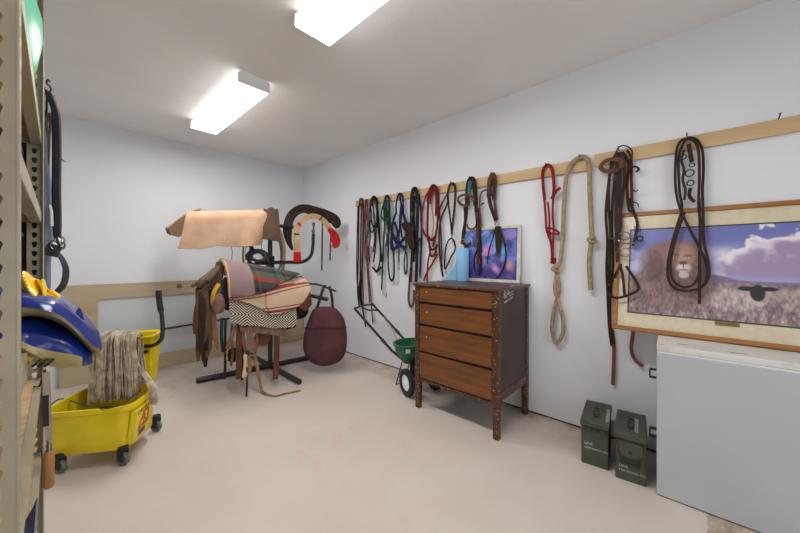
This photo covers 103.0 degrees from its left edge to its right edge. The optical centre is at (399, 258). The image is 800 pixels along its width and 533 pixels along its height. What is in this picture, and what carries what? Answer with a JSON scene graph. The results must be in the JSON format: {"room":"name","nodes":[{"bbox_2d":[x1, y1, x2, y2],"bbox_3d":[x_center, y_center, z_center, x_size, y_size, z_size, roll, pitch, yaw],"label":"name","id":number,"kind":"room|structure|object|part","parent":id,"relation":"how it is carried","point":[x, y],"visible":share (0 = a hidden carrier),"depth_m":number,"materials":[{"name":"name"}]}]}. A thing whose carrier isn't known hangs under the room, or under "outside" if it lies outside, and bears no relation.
{"room":"tack room","nodes":[
{"label":"tack room","id":0,"kind":"room"},
{"bbox_2d":[45,89,53,288],"bbox_3d":[-1.688,-0.290,1.516,0.207,0.972,0.051,0,0,38],"label":"garment","id":1,"kind":"object","parent":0,"point":[49,223],"visible":0.43,"depth_m":1.48,"materials":[{"name":"blue fabric"}]},
{"bbox_2d":[45,91,69,292],"bbox_3d":[-1.604,-0.292,1.483,0.076,0.955,0.048,0,0,-16],"label":"strap","id":2,"kind":"object","parent":1,"relation":"attached to","point":[52,250],"visible":0.95,"depth_m":1.48,"materials":[{"name":"leather"}]},
{"bbox_2d":[45,112,65,165],"bbox_3d":[-1.621,-0.559,1.494,0.088,0.262,0.024,0,0,0],"label":"lead rope","id":3,"kind":"object","parent":2,"relation":"hanging from","point":[48,116],"visible":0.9,"depth_m":1.49,"materials":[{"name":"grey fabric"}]},
{"bbox_2d":[25,112,302,388],"bbox_3d":[-2.684,-0.071,3.811,0.100,2.642,3.297,0,0,43],"label":"wall","id":4,"kind":"structure","parent":0,"point":[121,189],"depth_m":3.56,"materials":[{"name":"paint"}]},
{"bbox_2d":[34,339,758,532],"bbox_3d":[0.836,1.300,0.614,9.610,0.100,3.397,0,0,43],"label":"floor","id":5,"kind":"structure","parent":0,"point":[348,451],"depth_m":1.88,"materials":[{"name":"paint"}]},
{"bbox_2d":[0,0,43,532],"bbox_3d":[-1.283,-0.011,0.822,1.202,2.522,0.462,0,0,43],"label":"shelving unit","id":6,"kind":"object","parent":5,"relation":"on","point":[21,109],"visible":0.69,"depth_m":0.58,"materials":[{"name":"beige metal"}]},
{"bbox_3d":[-0.726,-0.011,0.576,0.050,2.522,0.050,0,0,43],"label":"post","id":7,"kind":"part","parent":6,"relation":"part of","materials":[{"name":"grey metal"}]},
{"bbox_2d":[0,232,23,272],"bbox_3d":[-1.558,0.053,1.077,0.322,0.318,0.352,0,0,43],"label":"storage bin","id":8,"kind":"object","parent":6,"relation":"on","point":[22,234],"visible":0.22,"depth_m":1.08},
{"bbox_2d":[0,128,23,154],"bbox_3d":[-1.558,-0.324,1.077,0.322,0.238,0.352,0,0,43],"label":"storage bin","id":9,"kind":"object","parent":6,"relation":"on","point":[1,129],"visible":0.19,"depth_m":1.16,"materials":[{"name":"grey plastic"}]},
{"bbox_2d":[0,83,44,278],"bbox_3d":[-1.718,-0.310,1.295,0.051,0.920,0.366,0,0,43],"label":"cloth","id":10,"kind":"object","parent":6,"relation":"hanging from","point":[24,145],"visible":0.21,"depth_m":1.39,"materials":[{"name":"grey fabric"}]},
{"bbox_2d":[24,498,37,532],"bbox_3d":[-1.165,0.797,0.965,0.321,0.085,0.089,0,0,43],"label":"scoop","id":11,"kind":"object","parent":6,"relation":"on","point":[31,520],"visible":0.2,"depth_m":0.95,"materials":[{"name":"blue plastic"}]},
{"bbox_2d":[24,0,42,73],"bbox_3d":[-1.389,-0.714,0.855,0.572,0.345,0.572,0,0,43],"label":"plastic tub","id":12,"kind":"object","parent":6,"relation":"on","point":[34,19],"visible":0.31,"depth_m":1.00,"materials":[{"name":"green plastic"}]},
{"bbox_3d":[-1.565,-0.011,1.365,0.050,2.522,0.050,0,0,43],"label":"post","id":13,"kind":"part","parent":6,"relation":"part of","materials":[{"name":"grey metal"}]},
{"bbox_2d":[33,369,54,489],"bbox_3d":[-1.440,0.692,1.286,0.035,0.487,0.060,0,0,43],"label":"rasp","id":14,"kind":"object","parent":6,"relation":"hanging from","point":[48,462],"visible":1,"depth_m":1.29,"materials":[{"name":"black"}]},
{"bbox_3d":[-1.434,0.604,1.292,0.007,0.288,0.028,0,0,43],"label":"blade","id":15,"kind":"part","parent":14,"relation":"part of","materials":[{"name":"grey metal"}]},
{"bbox_3d":[-1.431,0.857,1.295,0.035,0.155,0.035,0,0,43],"label":"handle","id":16,"kind":"part","parent":14,"relation":"part of","materials":[{"name":"brown wood"}]},
{"bbox_2d":[0,316,92,367],"bbox_3d":[-1.089,0.214,0.768,0.409,0.153,0.487,0,0,43],"label":"sack","id":17,"kind":"object","parent":6,"relation":"on","point":[47,342],"visible":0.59,"depth_m":0.77,"materials":[{"name":"blue plastic"}]},
{"bbox_2d":[0,287,101,354],"bbox_3d":[-1.082,0.157,0.773,0.409,0.215,0.504,0,0,43],"label":"sack","id":18,"kind":"object","parent":17,"relation":"on","point":[62,311],"visible":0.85,"depth_m":0.79,"materials":[{"name":"blue plastic"}]},
{"bbox_2d":[21,271,60,298],"bbox_3d":[-0.920,0.069,0.816,0.150,0.074,0.068,0,0,43],"label":"plastic bag","id":19,"kind":"object","parent":18,"relation":"on","point":[33,286],"visible":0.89,"depth_m":0.81,"materials":[{"name":"yellow plastic"}]},
{"bbox_2d":[45,79,51,92],"bbox_3d":[-1.618,-0.791,1.462,0.007,0.067,0.025,0,0,43],"label":"wire hook","id":20,"kind":"object","parent":6,"relation":"attached to","point":[47,80],"visible":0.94,"depth_m":1.46,"materials":[{"name":"black metal"}]},
{"bbox_2d":[51,290,164,473],"bbox_3d":[-1.965,0.739,2.122,0.611,1.021,0.644,0,0,-14],"label":"bucket","id":21,"kind":"object","parent":5,"relation":"on","point":[78,427],"visible":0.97,"depth_m":1.91,"materials":[{"name":"yellow plastic"}]},
{"bbox_2d":[87,330,157,404],"bbox_3d":[-1.821,0.721,2.160,0.542,0.457,0.231,0,0,3],"label":"mop","id":22,"kind":"object","parent":21,"relation":"in","point":[118,372],"visible":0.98,"depth_m":2.11,"materials":[{"name":"beige fabric"}]},
{"bbox_3d":[-1.659,1.028,2.030,0.056,0.183,0.190,0,0,-15],"label":"caution panel","id":23,"kind":"part","parent":21,"relation":"part of","materials":[{"name":"yellow plastic"}]},
{"bbox_2d":[138,424,145,435],"bbox_3d":[-1.656,1.098,2.039,0.007,0.036,0.085,0,0,-15],"label":"print","id":24,"kind":"object","parent":21,"relation":"attached to","point":[141,429],"depth_m":2.04,"materials":[{"name":"black"}]},
{"bbox_3d":[-1.749,0.432,2.267,0.122,0.406,0.058,0,0,-20],"label":"lever","id":25,"kind":"part","parent":21,"relation":"part of","materials":[{"name":"black paint"}]},
{"bbox_2d":[59,276,303,388],"bbox_3d":[-2.386,0.757,3.995,0.077,0.980,2.588,0,0,43],"label":"framed board","id":26,"kind":"object","parent":5,"relation":"on","point":[122,306],"visible":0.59,"depth_m":3.58,"materials":[{"name":"beige wood"}]},
{"bbox_3d":[-2.364,0.750,4.055,0.028,0.720,2.230,0,0,43],"label":"frosted pane","id":27,"kind":"part","parent":26,"relation":"part of","materials":[{"name":"white glass"}]},
{"bbox_2d":[196,222,335,384],"bbox_3d":[-1.382,0.392,3.571,1.379,1.715,1.073,0,0,3],"label":"rack","id":28,"kind":"object","parent":5,"relation":"on","point":[270,263],"depth_m":3.59,"materials":[{"name":"black metal"}]},
{"bbox_2d":[165,207,280,248],"bbox_3d":[-1.875,-0.330,3.401,1.042,0.479,0.542,0,0,-34],"label":"pad","id":29,"kind":"object","parent":28,"relation":"on","point":[197,229],"visible":1,"depth_m":3.29,"materials":[{"name":"beige fabric"}]},
{"bbox_3d":[-1.547,-0.066,3.469,0.242,0.272,0.128,0,0,-42],"label":"rubber coil","id":30,"kind":"part","parent":28,"relation":"part of","materials":[{"name":"black rubber"}]},
{"bbox_2d":[210,276,311,396],"bbox_3d":[-1.288,0.710,3.166,0.763,1.076,1.100,0,0,43],"label":"saddle","id":31,"kind":"object","parent":28,"relation":"on","point":[221,302],"visible":0.43,"depth_m":2.90,"materials":[{"name":"leather"}]},
{"bbox_2d":[192,261,223,366],"bbox_3d":[-1.676,0.473,2.876,0.201,0.923,0.408,0,0,-6],"label":"leather chaps","id":32,"kind":"object","parent":31,"relation":"hanging from","point":[204,324],"visible":0.93,"depth_m":2.72,"materials":[{"name":"brown leather"}]},
{"bbox_3d":[-1.684,0.164,2.795,0.081,0.183,0.246,0,0,14],"label":"rolled leg","id":33,"kind":"part","parent":32,"relation":"part of","materials":[{"name":"brown leather"}]},
{"bbox_3d":[-1.722,0.192,2.936,0.116,0.248,0.289,0,0,-10],"label":"leg panel","id":34,"kind":"part","parent":32,"relation":"part of","materials":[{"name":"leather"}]},
{"bbox_3d":[-1.641,0.141,2.799,0.057,0.150,0.159,0,0,14],"label":"rolled leg","id":35,"kind":"part","parent":32,"relation":"part of","materials":[{"name":"brown leather"}]},
{"bbox_3d":[-1.667,0.238,2.891,0.120,0.452,0.310,0,0,-10],"label":"leg panel","id":36,"kind":"part","parent":32,"relation":"part of","materials":[{"name":"brown leather"}]},
{"bbox_2d":[224,268,296,327],"bbox_3d":[-1.387,0.394,3.159,0.339,0.609,0.687,0,0,43],"label":"blanket","id":37,"kind":"object","parent":31,"relation":"on","point":[241,313],"visible":0.33,"depth_m":2.98,"materials":[{"name":"black fabric"}]},
{"bbox_3d":[-1.401,0.402,3.283,0.363,0.461,0.823,0,0,43],"label":"seat","id":38,"kind":"part","parent":31,"relation":"part of","materials":[{"name":"fabric"}]},
{"bbox_2d":[239,325,286,336],"bbox_3d":[-1.311,0.573,3.060,0.052,0.411,0.462,0,0,41],"label":"pad","id":39,"kind":"object","parent":31,"relation":"on","point":[255,329],"visible":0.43,"depth_m":3.06,"materials":[{"name":"brown leather"}]},
{"bbox_2d":[224,271,310,313],"bbox_3d":[-1.355,0.296,3.271,0.524,0.488,0.896,0,0,43],"label":"striped blanket","id":40,"kind":"object","parent":31,"relation":"on","point":[289,295],"visible":0.54,"depth_m":3.14,"materials":[{"name":"beige fabric"}]},
{"bbox_2d":[219,258,299,296],"bbox_3d":[-1.351,0.170,3.196,0.462,0.348,0.840,0,0,43],"label":"plaid blanket","id":41,"kind":"object","parent":40,"relation":"on","point":[243,279],"visible":1,"depth_m":2.94,"materials":[{"name":"fabric"}]},
{"bbox_2d":[242,230,285,269],"bbox_3d":[-1.556,-0.030,3.710,0.128,0.873,0.528,0,0,43],"label":"lariat","id":42,"kind":"object","parent":28,"relation":"hanging from","point":[282,246],"visible":0.25,"depth_m":3.80,"materials":[{"name":"beige fabric"}]},
{"bbox_3d":[-1.492,0.395,3.655,0.052,1.650,0.051,0,0,43],"label":"post","id":43,"kind":"part","parent":28,"relation":"part of","materials":[{"name":"black metal"}]},
{"bbox_3d":[-1.674,-0.385,3.510,1.027,0.050,0.082,0,0,-40],"label":"arm","id":44,"kind":"part","parent":28,"relation":"part of","materials":[{"name":"black paint"}]},
{"bbox_3d":[-1.294,-0.122,3.870,0.042,0.384,0.585,0,0,43],"label":"arm","id":45,"kind":"part","parent":28,"relation":"part of","materials":[{"name":"black paint"}]},
{"bbox_3d":[-1.290,0.624,3.723,0.430,0.190,0.059,0,0,-21],"label":"arm","id":46,"kind":"part","parent":28,"relation":"part of","materials":[{"name":"black paint"}]},
{"bbox_2d":[283,204,340,270],"bbox_3d":[-1.084,-0.257,3.962,0.704,0.827,0.104,0,0,-21],"label":"breast collar","id":47,"kind":"object","parent":28,"relation":"hanging from","point":[331,217],"visible":0.94,"depth_m":3.94,"materials":[{"name":"leather"}]},
{"bbox_2d":[293,213,339,261],"bbox_3d":[-1.017,-0.256,3.921,0.577,0.596,0.052,0,0,-24],"label":"woven cinch","id":48,"kind":"object","parent":28,"relation":"hanging from","point":[335,239],"visible":1,"depth_m":3.87,"materials":[{"name":"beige fabric"}]},
{"bbox_3d":[-1.143,0.428,3.567,0.723,0.087,0.072,0,0,13],"label":"arm","id":49,"kind":"part","parent":28,"relation":"part of","materials":[{"name":"black paint"}]},
{"bbox_2d":[303,285,346,365],"bbox_3d":[-0.815,0.723,3.460,0.482,0.871,0.187,0,0,4],"label":"bag","id":50,"kind":"object","parent":28,"relation":"hanging from","point":[325,334],"visible":1,"depth_m":3.39,"materials":[{"name":"red fabric"}]},
{"bbox_2d":[354,303,440,396],"bbox_3d":[-0.063,0.877,3.189,1.018,0.744,0.415,0,0,43],"label":"spreader","id":51,"kind":"object","parent":5,"relation":"on","point":[404,347],"visible":0.59,"depth_m":2.97,"materials":[{"name":"plastic"}]},
{"bbox_2d":[413,280,530,440],"bbox_3d":[0.579,0.722,2.617,0.775,1.056,0.556,0,0,43],"label":"dresser","id":52,"kind":"object","parent":5,"relation":"on","point":[472,337],"visible":0.99,"depth_m":2.39,"materials":[{"name":"brown wood"}]},
{"bbox_3d":[0.157,0.739,2.676,0.046,1.023,0.046,0,0,43],"label":"leg","id":53,"kind":"part","parent":52,"relation":"part of","materials":[{"name":"brown wood"}]},
{"bbox_3d":[0.410,1.006,2.435,0.653,0.023,0.024,0,0,43],"label":"rail","id":54,"kind":"part","parent":52,"relation":"part of","materials":[{"name":"brown wood"}]},
{"bbox_3d":[0.406,0.294,2.431,0.645,0.120,0.020,0,0,43],"label":"drawer","id":55,"kind":"part","parent":52,"relation":"part of","materials":[{"name":"brown wood"}]},
{"bbox_3d":[0.406,0.457,2.431,0.645,0.162,0.020,0,0,43],"label":"drawer","id":56,"kind":"part","parent":52,"relation":"part of","materials":[{"name":"brown wood"}]},
{"bbox_3d":[0.406,0.660,2.431,0.645,0.204,0.020,0,0,43],"label":"drawer","id":57,"kind":"part","parent":52,"relation":"part of","materials":[{"name":"brown wood"}]},
{"bbox_3d":[0.406,0.885,2.431,0.645,0.206,0.020,0,0,43],"label":"drawer","id":58,"kind":"part","parent":52,"relation":"part of","materials":[{"name":"brown wood"}]},
{"bbox_3d":[0.418,0.619,2.444,0.653,0.783,0.020,0,0,43],"label":"frame","id":59,"kind":"part","parent":52,"relation":"part of","materials":[{"name":"brown wood"}]},
{"bbox_2d":[445,248,468,280],"bbox_3d":[0.515,0.057,2.933,0.256,0.295,0.112,0,0,43],"label":"paper towel roll","id":60,"kind":"object","parent":52,"relation":"on","point":[460,271],"visible":0.94,"depth_m":2.84,"materials":[{"name":"blue paper"}]},
{"bbox_2d":[461,224,521,282],"bbox_3d":[0.782,-0.038,2.794,0.561,0.485,0.048,0,0,43],"label":"picture","id":61,"kind":"object","parent":52,"relation":"on","point":[511,273],"visible":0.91,"depth_m":2.74,"materials":[{"name":"printed paper"},{"name":"white painted wood"}]},
{"bbox_3d":[0.670,0.739,2.201,0.046,1.023,0.046,0,0,43],"label":"leg","id":62,"kind":"part","parent":52,"relation":"part of","materials":[{"name":"brown wood"}]},
{"bbox_3d":[0.847,0.965,2.376,0.016,0.060,0.452,0,0,43],"label":"rail","id":63,"kind":"part","parent":52,"relation":"part of","materials":[{"name":"brown wood"}]},
{"bbox_3d":[0.846,0.589,2.377,0.010,0.723,0.452,0,0,43],"label":"panel","id":64,"kind":"part","parent":52,"relation":"part of","materials":[{"name":"brown wood"}]},
{"bbox_3d":[1.008,0.739,2.566,0.046,1.023,0.046,0,0,43],"label":"leg","id":65,"kind":"part","parent":52,"relation":"part of","materials":[{"name":"brown wood"}]},
{"bbox_2d":[580,400,611,469],"bbox_3d":[1.265,1.112,2.043,0.151,0.275,0.345,0,0,36],"label":"can","id":66,"kind":"object","parent":5,"relation":"on","point":[595,421],"visible":1,"depth_m":1.93,"materials":[{"name":"green metal"}]},
{"bbox_3d":[1.265,1.002,2.044,0.151,0.034,0.343,0,0,36],"label":"lid","id":67,"kind":"part","parent":66,"relation":"part of","materials":[{"name":"green metal"}]},
{"bbox_3d":[1.252,0.980,2.026,0.035,0.010,0.142,0,0,36],"label":"carry handle","id":68,"kind":"part","parent":66,"relation":"part of","materials":[{"name":"green metal"}]},
{"bbox_2d":[614,409,647,486],"bbox_3d":[1.380,1.112,1.901,0.151,0.275,0.358,0,0,37],"label":"can","id":69,"kind":"object","parent":5,"relation":"on","point":[630,431],"visible":1,"depth_m":1.78,"materials":[{"name":"green metal"}]},
{"bbox_3d":[1.279,1.119,1.766,0.108,0.069,0.022,0,0,37],"label":"latch lever","id":70,"kind":"part","parent":69,"relation":"part of","materials":[{"name":"green metal"}]},
{"bbox_3d":[1.384,1.002,1.907,0.151,0.034,0.343,0,0,37],"label":"lid","id":71,"kind":"part","parent":69,"relation":"part of","materials":[{"name":"green metal"}]},
{"bbox_3d":[1.371,0.980,1.888,0.035,0.010,0.142,0,0,37],"label":"carry handle","id":72,"kind":"part","parent":69,"relation":"part of","materials":[{"name":"green metal"}]},
{"bbox_3d":[1.282,1.071,1.769,0.109,0.079,0.014,0,0,37],"label":"latch plate","id":73,"kind":"part","parent":69,"relation":"part of","materials":[{"name":"green metal"}]},
{"bbox_2d":[649,334,799,532],"bbox_3d":[1.902,0.851,1.488,1.157,0.798,0.425,0,0,40],"label":"chest freezer","id":74,"kind":"object","parent":5,"relation":"on","point":[728,427],"visible":0.94,"depth_m":1.51,"materials":[{"name":"metal"}]},
{"bbox_3d":[1.455,0.997,1.829,0.032,0.051,0.035,0,0,43],"label":"handle","id":75,"kind":"part","parent":74,"relation":"part of","materials":[{"name":"black plastic"}]},
{"bbox_3d":[1.455,0.659,1.829,0.032,0.051,0.035,0,0,43],"label":"handle","id":76,"kind":"part","parent":74,"relation":"part of","materials":[{"name":"black plastic"}]},
{"bbox_2d":[612,199,799,351],"bbox_3d":[1.805,0.073,1.760,1.037,0.756,0.201,0,0,43],"label":"framed picture","id":77,"kind":"object","parent":74,"relation":"on","point":[751,295],"visible":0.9,"depth_m":1.77,"materials":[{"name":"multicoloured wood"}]},
{"bbox_3d":[1.435,0.073,2.103,0.027,0.704,0.188,0,0,43],"label":"frame moulding","id":78,"kind":"part","parent":77,"relation":"part of","materials":[{"name":"brown wood"}]},
{"bbox_3d":[1.746,0.437,1.696,1.037,0.030,0.027,0,0,43],"label":"frame moulding","id":79,"kind":"part","parent":77,"relation":"part of","materials":[{"name":"brown wood"}]},
{"bbox_3d":[1.864,-0.290,1.823,1.037,0.030,0.027,0,0,43],"label":"frame moulding","id":80,"kind":"part","parent":77,"relation":"part of","materials":[{"name":"brown wood"}]},
{"bbox_2d":[629,222,799,326],"bbox_3d":[1.805,0.075,1.760,0.867,0.519,0.124,0,0,43],"label":"print","id":81,"kind":"object","parent":77,"relation":"attached to","point":[754,281],"depth_m":1.76},
{"bbox_3d":[1.917,0.470,1.476,1.120,0.034,0.425,0,0,40],"label":"lid","id":82,"kind":"part","parent":74,"relation":"part of","materials":[{"name":"white metal"}]},
{"bbox_2d":[34,0,769,169],"bbox_3d":[-0.374,-1.442,1.736,6.310,0.100,3.397,0,0,43],"label":"ceiling","id":83,"kind":"structure","parent":0,"point":[149,67],"depth_m":2.18,"materials":[{"name":"paint"}]},
{"bbox_2d":[191,70,269,133],"bbox_3d":[-1.554,-1.345,2.835,1.225,0.093,0.236,0,0,43],"label":"ceiling light","id":84,"kind":"object","parent":83,"relation":"attached to","point":[246,89],"visible":1,"depth_m":2.65,"materials":[{"name":"white plastic"}]},
{"bbox_2d":[294,0,386,46],"bbox_3d":[-0.068,-1.345,1.456,1.220,0.093,0.236,0,0,43],"label":"ceiling light","id":85,"kind":"object","parent":83,"relation":"attached to","point":[325,21],"visible":1,"depth_m":1.72,"materials":[{"name":"white plastic"}]},
{"bbox_2d":[303,0,799,450],"bbox_3d":[0.747,-0.078,2.945,6.310,2.628,0.100,0,0,43],"label":"wall","id":86,"kind":"structure","parent":0,"point":[742,68],"depth_m":2.35,"materials":[{"name":"paint"}]},
{"bbox_2d":[356,158,590,206],"bbox_3d":[0.406,-0.685,3.178,2.632,0.101,0.022,0,0,43],"label":"wooden rail","id":87,"kind":"object","parent":86,"relation":"attached to","point":[580,165],"visible":0.72,"depth_m":2.68,"materials":[{"name":"brown wood"}]},
{"bbox_3d":[-0.154,-0.719,3.649,0.012,0.022,0.063,0,0,43],"label":"nail","id":88,"kind":"object","parent":87,"relation":"attached to","visible":0},
{"bbox_2d":[381,195,394,296],"bbox_3d":[-0.143,-0.140,3.636,0.242,1.186,0.031,0,0,43],"label":"halter","id":89,"kind":"object","parent":88,"relation":"hanging from","point":[386,212],"visible":1,"depth_m":3.63,"materials":[{"name":"fabric"}]},
{"bbox_3d":[-0.152,-0.189,3.634,0.057,0.460,0.016,0,0,43],"label":"chain","id":90,"kind":"part","parent":89,"relation":"part of","materials":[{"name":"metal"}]},
{"bbox_3d":[-0.010,-0.715,3.515,0.012,0.022,0.063,0,0,43],"label":"nail","id":91,"kind":"object","parent":87,"relation":"attached to","visible":0},
{"bbox_2d":[390,192,407,274],"bbox_3d":[-0.009,-0.276,3.514,0.270,0.910,0.033,0,0,43],"label":"halter","id":92,"kind":"object","parent":91,"relation":"hanging from","point":[396,238],"visible":0.98,"depth_m":3.51,"materials":[{"name":"fabric"}]},
{"bbox_3d":[0.328,-0.732,3.202,0.012,0.023,0.063,0,0,43],"label":"nail","id":93,"kind":"object","parent":87,"relation":"attached to","visible":0},
{"bbox_2d":[420,184,439,281],"bbox_3d":[0.300,-0.243,3.231,0.259,1.010,0.038,0,0,43],"label":"halter","id":94,"kind":"object","parent":93,"relation":"hanging from","point":[428,195],"visible":1,"depth_m":3.21,"materials":[{"name":"red fabric"}]},
{"bbox_3d":[0.264,-0.447,3.276,0.145,0.514,0.018,0,0,43],"label":"cord","id":95,"kind":"part","parent":94,"relation":"part of","materials":[{"name":"red fabric"}]},
{"bbox_3d":[0.330,-0.449,3.211,0.036,0.484,0.009,0,0,43],"label":"thin cord","id":96,"kind":"part","parent":94,"relation":"part of","materials":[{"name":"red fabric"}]},
{"bbox_3d":[0.149,-0.748,3.368,0.012,0.022,0.063,0,0,43],"label":"nail","id":97,"kind":"object","parent":87,"relation":"attached to","visible":0},
{"bbox_2d":[401,187,422,307],"bbox_3d":[0.123,-0.114,3.389,0.285,1.292,0.038,0,0,43],"label":"harness","id":98,"kind":"object","parent":97,"relation":"hanging from","point":[412,240],"visible":0.99,"depth_m":3.37,"materials":[{"name":"black leather"}]},
{"bbox_2d":[346,351,656,452],"bbox_3d":[0.746,1.243,2.944,6.110,0.014,0.082,0,0,43],"label":"trim","id":99,"kind":"structure","parent":86,"relation":"attached to","point":[346,351],"depth_m":2.56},
{"bbox_2d":[594,115,799,166],"bbox_3d":[2.019,-0.695,1.681,1.726,0.088,0.022,0,0,43],"label":"wooden rail","id":100,"kind":"object","parent":86,"relation":"attached to","point":[787,125],"visible":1,"depth_m":1.83,"materials":[{"name":"brown wood"}]},
{"bbox_3d":[-0.315,-0.736,3.799,0.012,0.022,0.063,0,0,43],"label":"nail","id":101,"kind":"object","parent":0,"visible":0},
{"bbox_2d":[364,196,382,272],"bbox_3d":[-0.322,-0.292,3.806,0.325,0.920,0.027,0,0,43],"label":"bridle","id":102,"kind":"object","parent":101,"relation":"hanging from","point":[376,225],"visible":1,"depth_m":3.78,"materials":[{"name":"black leather"}]},
{"bbox_3d":[-0.395,-0.354,3.868,0.134,0.740,0.009,0,0,43],"label":"throat cord","id":103,"kind":"part","parent":102,"relation":"part of","materials":[{"name":"brown leather"}]},
{"bbox_3d":[0.495,-0.725,3.047,0.012,0.022,0.063,0,0,43],"label":"nail","id":104,"kind":"object","parent":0,"visible":0},
{"bbox_2d":[438,182,456,276],"bbox_3d":[0.457,-0.274,3.087,0.024,0.917,0.217,0,0,-44],"label":"bridle","id":105,"kind":"object","parent":104,"relation":"hanging from","point":[452,223],"visible":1,"depth_m":3.08,"materials":[{"name":"leather"}]},
{"bbox_3d":[-0.491,-0.743,3.961,0.012,0.022,0.063,0,0,43],"label":"nail","id":106,"kind":"object","parent":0,"visible":0},
{"bbox_2d":[356,198,365,326],"bbox_3d":[-0.484,0.045,3.960,0.171,1.606,0.034,0,0,43],"label":"reins","id":107,"kind":"object","parent":106,"relation":"hanging from","point":[360,287],"visible":0.94,"depth_m":3.97,"materials":[{"name":"leather"}]},
{"bbox_3d":[1.722,-0.738,1.908,0.012,0.023,0.063,0,0,43],"label":"nail","id":108,"kind":"object","parent":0,"visible":0},
{"bbox_2d":[666,136,710,303],"bbox_3d":[1.683,-0.240,1.861,0.192,0.990,0.151,0,0,43],"label":"reins","id":109,"kind":"object","parent":108,"relation":"hanging from","point":[677,160],"visible":1,"depth_m":1.88,"materials":[{"name":"leather"}]},
{"bbox_3d":[1.708,-0.503,1.917,0.031,0.303,0.014,0,0,43],"label":"chain","id":110,"kind":"part","parent":109,"relation":"part of","materials":[{"name":"metal"}]},
{"bbox_3d":[0.646,-0.738,2.907,0.012,0.023,0.063,0,0,43],"label":"nail","id":111,"kind":"object","parent":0,"visible":0},
{"bbox_2d":[457,176,482,276],"bbox_3d":[0.639,-0.282,2.909,0.273,0.938,0.028,0,0,39],"label":"bridle","id":112,"kind":"object","parent":111,"relation":"hanging from","point":[472,182],"visible":0.99,"depth_m":2.88,"materials":[{"name":"leather"}]},
{"bbox_3d":[1.303,-0.736,2.298,0.012,0.023,0.063,0,0,43],"label":"nail","id":113,"kind":"object","parent":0,"visible":0},
{"bbox_2d":[550,154,596,344],"bbox_3d":[1.264,-0.046,2.333,0.314,1.407,0.065,0,0,43],"label":"rope","id":114,"kind":"object","parent":113,"relation":"hanging from","point":[591,240],"visible":0.99,"depth_m":2.36,"materials":[{"name":"beige fabric"}]},
{"bbox_3d":[1.131,-0.725,2.457,0.012,0.022,0.063,0,0,43],"label":"nail","id":115,"kind":"object","parent":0,"visible":0},
{"bbox_2d":[541,163,560,263],"bbox_3d":[1.154,-0.346,2.432,0.151,0.780,0.037,0,0,43],"label":"halter","id":116,"kind":"object","parent":115,"relation":"hanging from","point":[549,233],"visible":1,"depth_m":2.43},
{"bbox_3d":[0.801,-0.736,2.763,0.012,0.022,0.063,0,0,43],"label":"nail","id":117,"kind":"object","parent":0,"visible":0},
{"bbox_2d":[479,172,506,278],"bbox_3d":[0.801,-0.276,2.761,0.259,0.948,0.021,0,0,43],"label":"bridle","id":118,"kind":"object","parent":117,"relation":"hanging from","point":[491,191],"visible":1,"depth_m":2.75,"materials":[{"name":"brown leather"}]},
{"bbox_3d":[-0.422,-0.719,3.897,0.012,0.022,0.063,0,0,43],"label":"nail","id":119,"kind":"object","parent":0,"visible":0},
{"bbox_2d":[365,200,372,322],"bbox_3d":[-0.381,0.025,3.870,0.151,1.508,0.021,0,0,41],"label":"strap","id":120,"kind":"object","parent":119,"relation":"hanging from","point":[366,222],"visible":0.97,"depth_m":3.88,"materials":[{"name":"leather"}]},
{"bbox_3d":[1.473,-0.739,2.140,0.012,0.022,0.063,0,0,43],"label":"nail","id":121,"kind":"object","parent":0,"visible":0},
{"bbox_2d":[598,145,643,385],"bbox_3d":[1.440,0.056,2.088,0.255,1.624,0.170,0,0,43],"label":"bridle","id":122,"kind":"object","parent":121,"relation":"hanging from","point":[620,185],"visible":1,"depth_m":2.13,"materials":[{"name":"brown leather"}]}
]}

